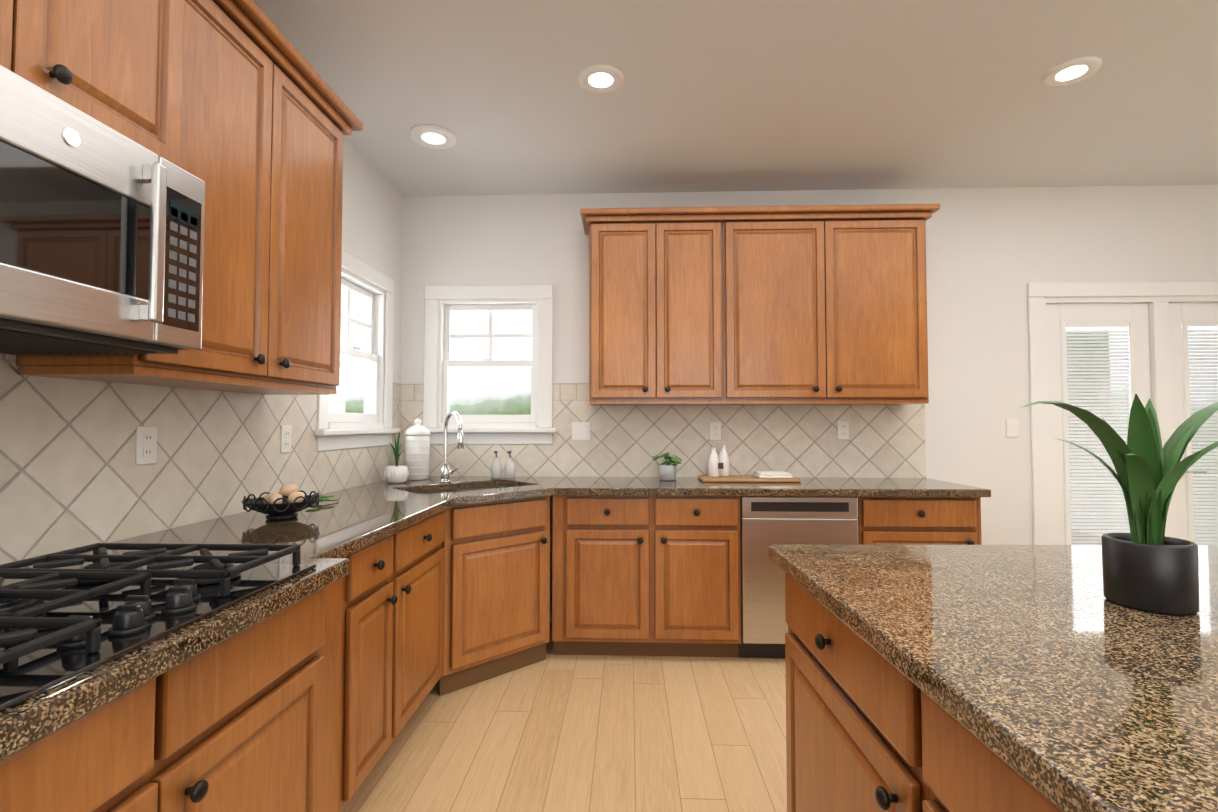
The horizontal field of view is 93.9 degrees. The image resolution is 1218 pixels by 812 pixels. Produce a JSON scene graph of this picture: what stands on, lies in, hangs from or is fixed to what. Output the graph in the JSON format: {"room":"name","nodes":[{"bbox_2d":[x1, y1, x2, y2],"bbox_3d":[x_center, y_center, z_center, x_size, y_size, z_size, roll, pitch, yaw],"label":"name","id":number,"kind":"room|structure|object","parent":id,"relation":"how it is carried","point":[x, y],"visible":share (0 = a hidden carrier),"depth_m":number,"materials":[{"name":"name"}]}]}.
{"room":"kitchen","nodes":[
{"label":"kitchen","id":0,"kind":"room"},
{"bbox_2d":[317,137,402,451],"bbox_3d":[-1.544,-0.122,-0.067,0.120,2.740,7.500,0,-2,2],"label":"wall","id":1,"kind":"structure","parent":0,"point":[372,197],"depth_m":3.31,"materials":[{"name":"paint"}]},
{"bbox_2d":[0,0,199,175],"bbox_3d":[-1.231,-0.870,0.997,0.408,0.638,0.762,0,-2,2],"label":"upper cabinet","id":2,"kind":"object","parent":1,"relation":"attached to","point":[131,66],"depth_m":1.19,"materials":[{"name":"brown wood"}]},
{"bbox_2d":[0,65,204,354],"bbox_3d":[-1.187,-0.338,0.979,0.494,0.419,0.758,0,-2,2],"label":"over-the-range microwave","id":3,"kind":"object","parent":2,"relation":"attached to","point":[101,238],"visible":1,"depth_m":1.08,"materials":[{"name":"silver metal"}]},
{"bbox_2d":[16,0,351,391],"bbox_3d":[-1.248,-0.622,1.841,0.313,1.080,0.939,0,-2,2],"label":"upper cabinet","id":4,"kind":"object","parent":1,"relation":"attached to","point":[244,112],"depth_m":1.78,"materials":[{"name":"brown wood"}]},
{"bbox_2d":[0,353,403,564],"bbox_3d":[-1.432,0.089,1.183,0.011,0.624,4.979,0,-2,2],"label":"tile backsplash","id":5,"kind":"structure","parent":1,"relation":"attached to","point":[73,475],"depth_m":1.70,"materials":[{"name":"beige tile"}]},
{"bbox_2d":[136,426,156,464],"bbox_3d":[-1.404,0.120,1.728,0.008,0.115,0.072,0,-2,2],"label":"outlet","id":6,"kind":"object","parent":5,"relation":"attached to","point":[146,444],"depth_m":1.72,"materials":[{"name":"white plastic"}]},
{"bbox_2d":[281,426,291,452],"bbox_3d":[-1.379,0.142,2.432,0.008,0.115,0.072,0,-2,2],"label":"outlet","id":7,"kind":"object","parent":5,"relation":"attached to","point":[286,431],"depth_m":2.43,"materials":[{"name":"white plastic"}]},
{"bbox_2d":[315,249,399,451],"bbox_3d":[-1.397,-0.284,3.112,0.170,1.025,0.886,0,-2,2],"label":"window","id":8,"kind":"structure","parent":1,"relation":"in","point":[377,325],"depth_m":3.28,"materials":[{"name":"white wood"}]},
{"bbox_2d":[341,622,786,811],"bbox_3d":[2.014,1.293,-0.237,7.240,0.100,7.740,0,-2,2],"label":"floor","id":9,"kind":"structure","parent":0,"point":[551,732],"depth_m":2.23,"materials":[{"name":"brown wood"}]},
{"bbox_2d":[0,579,339,811],"bbox_3d":[-1.075,0.842,0.897,0.743,0.874,1.000,0,-2,2],"label":"base cabinet","id":10,"kind":"object","parent":9,"relation":"on","point":[312,702],"depth_m":1.02,"materials":[{"name":"brown wood"}]},
{"bbox_2d":[0,476,990,759],"bbox_3d":[0.228,0.389,1.110,3.313,0.040,4.968,0,-2,2],"label":"countertop","id":11,"kind":"structure","parent":10,"relation":"on","point":[328,536],"depth_m":1.78,"materials":[{"name":"brown stone"}]},
{"bbox_2d":[0,543,315,710],"bbox_3d":[-0.960,0.335,0.949,0.535,0.056,0.762,0,-2,2],"label":"gas cooktop","id":12,"kind":"object","parent":11,"relation":"in","point":[59,626],"visible":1,"depth_m":0.99,"materials":[{"name":"black metal"}]},
{"bbox_2d":[241,484,320,519],"bbox_3d":[-1.159,0.338,2.017,0.246,0.118,0.246,0,-2,2],"label":"egg bowl","id":13,"kind":"object","parent":11,"relation":"on","point":[287,501],"visible":1,"depth_m":1.97,"materials":[{"name":"black metal"}]},
{"bbox_2d":[319,495,338,501],"bbox_3d":[-1.217,0.391,2.394,0.108,0.030,0.135,0,-2,2],"label":"greenery sprig","id":14,"kind":"object","parent":11,"relation":"on","point":[324,498],"visible":0.4,"depth_m":2.41,"materials":[{"name":"green plant"}]},
{"bbox_2d":[384,432,408,482],"bbox_3d":[-1.207,0.288,3.232,0.136,0.295,0.130,0,-2,2],"label":"potted plant","id":15,"kind":"object","parent":11,"relation":"on","point":[396,473],"visible":1,"depth_m":3.19,"materials":[{"name":"white ceramic"}]},
{"bbox_2d":[404,418,429,479],"bbox_3d":[-1.159,0.259,3.441,0.149,0.366,0.149,0,-2,2],"label":"canister","id":16,"kind":"object","parent":11,"relation":"on","point":[417,453],"visible":0.94,"depth_m":3.38,"materials":[{"name":"white ceramic"}]},
{"bbox_2d":[439,411,463,482],"bbox_3d":[-0.884,0.231,3.208,0.176,0.407,0.185,0,-2,2],"label":"faucet","id":17,"kind":"object","parent":11,"relation":"on","point":[445,471],"visible":1,"depth_m":3.24,"materials":[{"name":"silver metal"}]},
{"bbox_2d":[417,486,506,493],"bbox_3d":[-0.762,0.578,3.062,0.740,0.210,0.460,2,-2,-43],"label":"undermount sink","id":18,"kind":"object","parent":11,"relation":"in","point":[460,490],"visible":0.1,"depth_m":3.27,"materials":[{"name":"metal"}]},
{"bbox_2d":[491,451,501,477],"bbox_3d":[-0.696,0.361,3.512,0.064,0.166,0.064,2,-2,-40],"label":"soap dispenser","id":19,"kind":"object","parent":11,"relation":"on","point":[496,469],"depth_m":3.49,"materials":[{"name":"white ceramic"}]},
{"bbox_2d":[505,451,514,477],"bbox_3d":[-0.612,0.361,3.509,0.064,0.166,0.064,2,-2,-40],"label":"soap dispenser","id":20,"kind":"object","parent":11,"relation":"on","point":[509,466],"depth_m":3.48,"materials":[{"name":"white ceramic"}]},
{"bbox_2d":[652,452,681,480],"bbox_3d":[0.348,0.357,3.364,0.182,0.166,0.151,0,-2,2],"label":"potted plant","id":21,"kind":"object","parent":11,"relation":"on","point":[667,470],"visible":1,"depth_m":3.35,"materials":[{"name":"grey ceramic"}]},
{"bbox_2d":[698,475,800,481],"bbox_3d":[0.820,0.431,3.366,0.560,0.018,0.240,0,-2,2],"label":"cutting board","id":22,"kind":"object","parent":11,"relation":"on","point":[733,478],"visible":0.75,"depth_m":3.25,"materials":[{"name":"brown wood"}]},
{"bbox_2d":[708,445,729,476],"bbox_3d":[0.658,0.327,3.404,0.133,0.189,0.109,0,-2,2],"label":"bottles","id":23,"kind":"object","parent":22,"relation":"on","point":[719,466],"visible":1,"depth_m":3.39,"materials":[{"name":"white ceramic"}]},
{"bbox_2d":[753,471,791,478],"bbox_3d":[0.965,0.405,3.362,0.190,0.030,0.180,0,-2,2],"label":"folded towel","id":24,"kind":"object","parent":22,"relation":"on","point":[771,474],"visible":0.98,"depth_m":3.28,"materials":[{"name":"white fabric"}]},
{"bbox_2d":[336,577,343,811],"bbox_3d":[-1.112,0.862,1.549,0.623,0.874,0.301,0,-2,2],"label":"base cabinet","id":25,"kind":"object","parent":9,"relation":"on","point":[339,646],"depth_m":1.68,"materials":[{"name":"brown wood"}]},
{"bbox_2d":[340,529,403,811],"bbox_3d":[-1.091,0.872,1.868,0.643,0.874,0.340,0,-2,2],"label":"base cabinet","id":26,"kind":"object","parent":9,"relation":"on","point":[372,583],"depth_m":1.84,"materials":[{"name":"brown wood"}]},
{"bbox_2d":[400,511,444,731],"bbox_3d":[-1.075,0.887,2.319,0.643,0.874,0.563,0,-2,2],"label":"base cabinet","id":27,"kind":"object","parent":9,"relation":"on","point":[422,554],"depth_m":2.29,"materials":[{"name":"brown wood"}]},
{"bbox_2d":[439,496,549,695],"bbox_3d":[-0.531,0.902,2.803,0.604,0.874,0.091,2,-2,-43],"label":"base cabinet","id":28,"kind":"object","parent":9,"relation":"on","point":[497,593],"visible":0.9,"depth_m":2.77,"materials":[{"name":"brown wood"}]},
{"bbox_2d":[552,495,740,656],"bbox_3d":[0.206,0.917,3.287,0.994,0.874,0.608,0,-2,2],"label":"base cabinet","id":29,"kind":"object","parent":9,"relation":"on","point":[646,575],"depth_m":2.99,"materials":[{"name":"brown wood"}]},
{"bbox_2d":[739,496,857,657],"bbox_3d":[1.010,0.917,3.248,0.609,0.872,0.572,0,-2,2],"label":"dishwasher","id":30,"kind":"object","parent":9,"relation":"on","point":[766,522],"visible":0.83,"depth_m":2.97,"materials":[{"name":"silver metal"}]},
{"bbox_2d":[785,572,908,811],"bbox_3d":[1.019,0.851,1.204,1.099,0.874,0.700,0,-2,1],"label":"base cabinet","id":31,"kind":"object","parent":9,"relation":"on","point":[869,728],"depth_m":1.17,"materials":[{"name":"brown wood"}]},
{"bbox_2d":[857,497,981,544],"bbox_3d":[1.630,0.916,3.236,0.625,0.874,0.608,0,-2,2],"label":"base cabinet","id":32,"kind":"object","parent":9,"relation":"on","point":[881,520],"depth_m":2.95,"materials":[{"name":"brown wood"}]},
{"bbox_2d":[909,680,1061,811],"bbox_3d":[1.012,0.829,0.489,1.099,0.874,0.730,0,-2,1],"label":"base cabinet","id":33,"kind":"object","parent":9,"relation":"on","point":[951,770],"depth_m":0.77,"materials":[{"name":"brown wood"}]},
{"bbox_2d":[769,544,1217,811],"bbox_3d":[1.354,0.354,-0.006,1.850,0.040,3.160,0,-2,1],"label":"countertop","id":34,"kind":"structure","parent":33,"relation":"on","point":[1056,677],"depth_m":0.82,"materials":[{"name":"brown stone"}]},
{"bbox_2d":[1020,394,1217,614],"bbox_3d":[0.986,0.172,1.046,0.506,0.388,0.193,0,-2,2],"label":"potted plant","id":35,"kind":"object","parent":34,"relation":"on","point":[1148,565],"visible":1,"depth_m":1.03,"materials":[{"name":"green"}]},
{"bbox_2d":[253,0,1217,195],"bbox_3d":[2.014,-1.546,-0.148,7.240,0.100,7.740,0,-2,2],"label":"ceiling","id":36,"kind":"structure","parent":0,"point":[746,95],"depth_m":2.56,"materials":[{"name":"paint"}]},
{"bbox_2d":[410,125,456,148],"bbox_3d":[-0.909,-1.389,2.944,0.229,0.015,0.229,0,-2,-4],"label":"recessed light","id":37,"kind":"object","parent":36,"relation":"in","point":[430,136],"depth_m":2.92,"materials":[{"name":"white"}]},
{"bbox_2d":[578,64,623,93],"bbox_3d":[-0.035,-1.407,2.453,0.197,0.011,0.197,0,-2,-4],"label":"recessed light","id":38,"kind":"object","parent":36,"relation":"in","point":[600,79],"depth_m":2.44,"materials":[{"name":"white"}]},
{"bbox_2d":[1042,56,1101,86],"bbox_3d":[1.954,-1.408,2.403,0.197,0.011,0.197,1,-2,-37],"label":"recessed light","id":39,"kind":"object","parent":36,"relation":"in","point":[1073,71],"depth_m":2.39,"materials":[{"name":"white"}]},
{"bbox_2d":[400,185,1217,621],"bbox_3d":[2.209,-0.006,3.611,7.120,2.740,0.120,0,-2,2],"label":"wall","id":40,"kind":"structure","parent":0,"point":[990,253],"depth_m":3.57,"materials":[{"name":"paint"}]},
{"bbox_2d":[423,285,555,443],"bbox_3d":[-0.776,-0.266,3.690,0.886,1.025,0.170,0,-2,2],"label":"window","id":41,"kind":"structure","parent":40,"relation":"in","point":[537,300],"depth_m":3.66,"materials":[{"name":"white wood"}]},
{"bbox_2d":[572,422,589,439],"bbox_3d":[-0.178,0.159,3.615,0.118,0.115,0.007,0,-2,2],"label":"light switch","id":42,"kind":"object","parent":40,"relation":"attached to","point":[580,430],"depth_m":3.61,"materials":[{"name":"white plastic"}]},
{"bbox_2d":[588,212,727,403],"bbox_3d":[0.280,-0.571,3.468,0.784,1.080,0.312,0,-2,2],"label":"upper cabinet","id":43,"kind":"object","parent":40,"relation":"attached to","point":[658,281],"depth_m":3.31,"materials":[{"name":"brown wood"}]},
{"bbox_2d":[404,383,925,477],"bbox_3d":[0.325,0.166,3.606,3.294,0.624,0.011,0,-2,2],"label":"tile backsplash","id":44,"kind":"structure","parent":40,"relation":"attached to","point":[885,441],"depth_m":3.59,"materials":[{"name":"beige tile"}]},
{"bbox_2d":[710,422,720,439],"bbox_3d":[0.672,0.158,3.585,0.072,0.115,0.008,0,-2,2],"label":"outlet","id":45,"kind":"object","parent":40,"relation":"attached to","point":[715,427],"depth_m":3.58,"materials":[{"name":"white plastic"}]},
{"bbox_2d":[728,208,931,403],"bbox_3d":[1.255,-0.572,3.434,1.168,1.080,0.312,0,-2,2],"label":"upper cabinet","id":46,"kind":"object","parent":40,"relation":"attached to","point":[784,305],"depth_m":3.28,"materials":[{"name":"brown wood"}]},
{"bbox_2d":[837,421,848,439],"bbox_3d":[1.467,0.153,3.557,0.072,0.115,0.008,0,-2,2],"label":"outlet","id":47,"kind":"object","parent":40,"relation":"attached to","point":[842,426],"depth_m":3.56,"materials":[{"name":"white plastic"}]},
{"bbox_2d":[1006,419,1017,436],"bbox_3d":[2.504,0.136,3.532,0.072,0.115,0.007,0,-2,2],"label":"light switch","id":48,"kind":"object","parent":40,"relation":"attached to","point":[1011,424],"depth_m":3.53,"materials":[{"name":"white plastic"}]},
{"bbox_2d":[1027,281,1217,544],"bbox_3d":[3.428,0.297,3.548,1.620,2.130,0.140,0,-2,2],"label":"door frame","id":49,"kind":"structure","parent":40,"relation":"attached to","point":[1131,293],"depth_m":3.52,"materials":[{"name":"white wood"}]},
{"bbox_2d":[1046,303,1217,544],"bbox_3d":[3.426,0.346,3.516,1.393,1.982,0.111,0,-2,2],"label":"french door","id":50,"kind":"structure","parent":40,"relation":"in","point":[1133,318],"depth_m":3.55,"materials":[{"name":"white"}]},
{"label":"outside","id":51,"kind":"structure","parent":0,"visible":0},
{"bbox_2d":[328,287,1217,544],"bbox_3d":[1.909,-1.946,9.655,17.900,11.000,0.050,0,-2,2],"label":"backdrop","id":52,"kind":"structure","parent":51,"point":[358,333],"depth_m":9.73,"materials":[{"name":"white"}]},
{"bbox_2d":[1060,330,1113,543],"bbox_3d":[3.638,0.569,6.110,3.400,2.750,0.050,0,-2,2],"label":"window blind","id":53,"kind":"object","parent":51,"point":[1094,413],"depth_m":6.05,"materials":[{"name":"white plastic"}]}
]}

